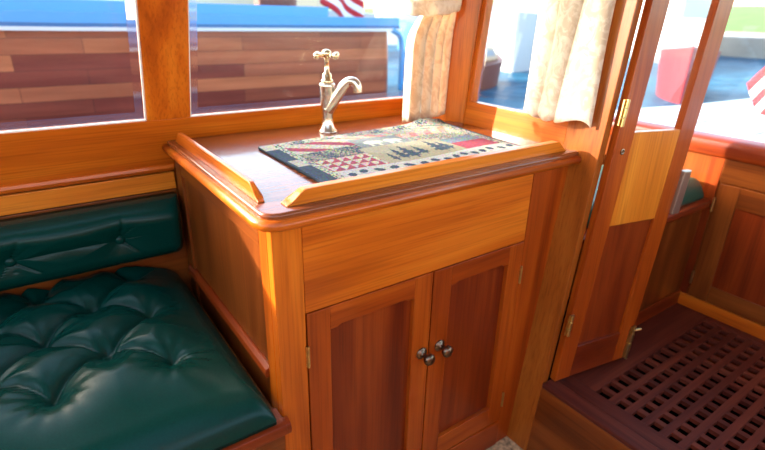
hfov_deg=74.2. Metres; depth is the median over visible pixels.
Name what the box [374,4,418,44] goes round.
motor boat
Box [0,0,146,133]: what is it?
window
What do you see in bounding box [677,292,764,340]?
trim
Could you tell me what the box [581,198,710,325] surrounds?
bench
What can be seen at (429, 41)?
curtain
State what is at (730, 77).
water
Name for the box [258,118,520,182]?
place mat
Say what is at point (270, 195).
countertop
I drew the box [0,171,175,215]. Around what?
trim
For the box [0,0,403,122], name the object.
boat
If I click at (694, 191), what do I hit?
bench cushion
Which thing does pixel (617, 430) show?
trim
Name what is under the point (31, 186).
trim
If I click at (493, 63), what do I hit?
dinghy
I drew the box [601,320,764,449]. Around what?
floor grating
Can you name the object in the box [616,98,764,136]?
foredeck
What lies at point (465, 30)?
trim
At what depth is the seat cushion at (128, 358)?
0.97 m
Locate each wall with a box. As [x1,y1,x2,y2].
[0,167,192,295]
[569,135,764,388]
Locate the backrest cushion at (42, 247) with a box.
[0,192,182,291]
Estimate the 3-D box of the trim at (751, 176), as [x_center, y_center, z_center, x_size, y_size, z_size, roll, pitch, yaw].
[1.406,-0.033,1.344,0.004,0.078,0.928,-14,27,-33]
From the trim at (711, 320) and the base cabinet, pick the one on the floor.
the base cabinet
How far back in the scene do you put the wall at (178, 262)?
1.40 m
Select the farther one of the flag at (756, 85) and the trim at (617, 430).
the flag at (756, 85)
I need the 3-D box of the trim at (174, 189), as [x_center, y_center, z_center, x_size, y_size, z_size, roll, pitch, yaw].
[-1.335,0.123,0.867,1.900,0.059,0.008,-14,27,-33]
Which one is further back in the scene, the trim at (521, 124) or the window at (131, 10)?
the trim at (521, 124)
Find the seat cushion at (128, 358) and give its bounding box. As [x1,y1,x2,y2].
[0,266,276,449]
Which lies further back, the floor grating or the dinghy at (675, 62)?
the dinghy at (675, 62)
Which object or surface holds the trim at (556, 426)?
on the floor
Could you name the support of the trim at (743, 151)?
attached to the wall at (698, 163)
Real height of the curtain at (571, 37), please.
0.656 m
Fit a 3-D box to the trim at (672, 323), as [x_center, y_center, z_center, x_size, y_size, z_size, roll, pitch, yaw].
[0.851,0.391,1.685,0.707,0.022,0.138,-14,27,-33]
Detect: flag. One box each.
[317,0,363,16]
[747,67,764,114]
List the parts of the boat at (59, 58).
seat, transom trim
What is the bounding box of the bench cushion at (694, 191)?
[586,165,703,227]
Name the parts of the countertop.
fiddle rail, fiddle rail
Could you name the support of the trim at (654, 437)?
attached to the floor grating
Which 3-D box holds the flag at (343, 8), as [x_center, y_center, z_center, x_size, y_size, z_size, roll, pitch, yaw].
[-0.413,-2.507,4.961,0.574,1.202,0.103,-14,27,-33]
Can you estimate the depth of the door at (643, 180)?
1.34 m
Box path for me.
[719,32,764,58]
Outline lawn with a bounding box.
[328,6,764,32]
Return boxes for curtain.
[402,0,461,121]
[523,0,615,127]
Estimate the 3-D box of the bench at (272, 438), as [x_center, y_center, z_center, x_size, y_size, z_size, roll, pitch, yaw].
[-0.861,0.620,0.994,1.206,0.467,0.646,-14,27,-33]
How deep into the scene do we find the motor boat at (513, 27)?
8.22 m
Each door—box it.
[550,0,733,380]
[688,184,764,325]
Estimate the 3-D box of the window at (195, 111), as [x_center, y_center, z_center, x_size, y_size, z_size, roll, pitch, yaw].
[-0.133,-0.616,1.259,0.695,0.665,0.242,-14,27,-33]
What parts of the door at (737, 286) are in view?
door rail, door panel, door rail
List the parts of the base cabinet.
rail, panel, moulding, door panel, door rail, fascia panel, knob, knob, door rail, door panel, door rail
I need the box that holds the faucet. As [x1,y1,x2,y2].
[313,49,361,133]
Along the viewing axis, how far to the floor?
1.67 m
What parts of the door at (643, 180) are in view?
rail, panel, rail, latch plate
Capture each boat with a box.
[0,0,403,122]
[253,0,374,16]
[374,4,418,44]
[398,20,415,50]
[488,0,539,72]
[631,0,711,63]
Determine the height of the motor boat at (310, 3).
1.679 m
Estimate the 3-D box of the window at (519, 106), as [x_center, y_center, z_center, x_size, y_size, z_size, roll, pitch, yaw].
[0.411,-0.633,1.318,0.095,0.654,0.368,-14,27,-33]
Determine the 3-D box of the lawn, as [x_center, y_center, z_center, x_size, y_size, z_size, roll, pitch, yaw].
[36.966,-9.887,25.186,49.000,3.100,120.000,-14,27,-33]
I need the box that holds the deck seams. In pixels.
[697,111,764,134]
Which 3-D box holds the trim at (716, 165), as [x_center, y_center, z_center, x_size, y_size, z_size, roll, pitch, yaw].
[1.121,0.010,1.792,0.004,0.515,0.042,-14,27,-33]
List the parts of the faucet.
cross handle, valve stem, spout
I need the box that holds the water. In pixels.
[387,45,764,109]
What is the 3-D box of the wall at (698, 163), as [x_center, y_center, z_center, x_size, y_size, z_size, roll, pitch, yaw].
[1.217,0.164,1.733,0.026,0.770,1.600,-14,27,-33]
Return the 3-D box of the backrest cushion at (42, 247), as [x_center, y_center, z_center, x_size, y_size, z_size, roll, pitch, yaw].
[-0.998,0.118,1.040,1.140,0.163,0.091,-14,27,-33]
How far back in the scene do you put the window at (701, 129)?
1.72 m
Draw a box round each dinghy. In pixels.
[404,46,502,89]
[656,18,720,103]
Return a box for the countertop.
[162,115,580,232]
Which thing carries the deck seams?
on the foredeck
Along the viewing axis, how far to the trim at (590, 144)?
1.30 m
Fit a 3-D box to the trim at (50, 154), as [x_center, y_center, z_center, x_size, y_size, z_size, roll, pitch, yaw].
[-1.013,-0.097,1.006,2.665,0.137,0.082,-14,27,-33]
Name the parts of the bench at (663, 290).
moulding, panel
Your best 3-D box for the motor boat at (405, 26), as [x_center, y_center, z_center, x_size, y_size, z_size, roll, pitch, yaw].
[1.880,-4.709,12.411,3.000,1.169,1.300,4,23,6]
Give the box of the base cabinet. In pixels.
[174,160,568,449]
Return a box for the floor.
[487,297,764,449]
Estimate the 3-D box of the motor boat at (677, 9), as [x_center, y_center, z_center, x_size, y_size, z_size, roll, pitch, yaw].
[6.792,-4.764,11.633,2.000,2.086,4.400,12,25,25]
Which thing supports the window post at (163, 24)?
attached to the wall at (178, 262)
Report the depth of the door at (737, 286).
1.71 m
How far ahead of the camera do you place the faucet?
1.35 m
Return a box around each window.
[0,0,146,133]
[188,0,403,116]
[467,0,525,111]
[614,111,764,143]
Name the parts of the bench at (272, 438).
seat rail, panel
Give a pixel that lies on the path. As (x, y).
(733, 44)
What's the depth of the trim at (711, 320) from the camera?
1.74 m
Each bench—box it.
[190,290,291,449]
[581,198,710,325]
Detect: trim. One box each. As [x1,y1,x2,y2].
[0,98,402,186]
[0,163,173,194]
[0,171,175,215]
[0,188,176,219]
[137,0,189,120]
[433,0,481,122]
[463,101,568,145]
[507,0,642,449]
[526,388,630,449]
[542,379,659,449]
[557,376,685,449]
[571,303,708,393]
[610,117,764,166]
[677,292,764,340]
[680,156,724,292]
[706,317,764,345]
[719,159,764,191]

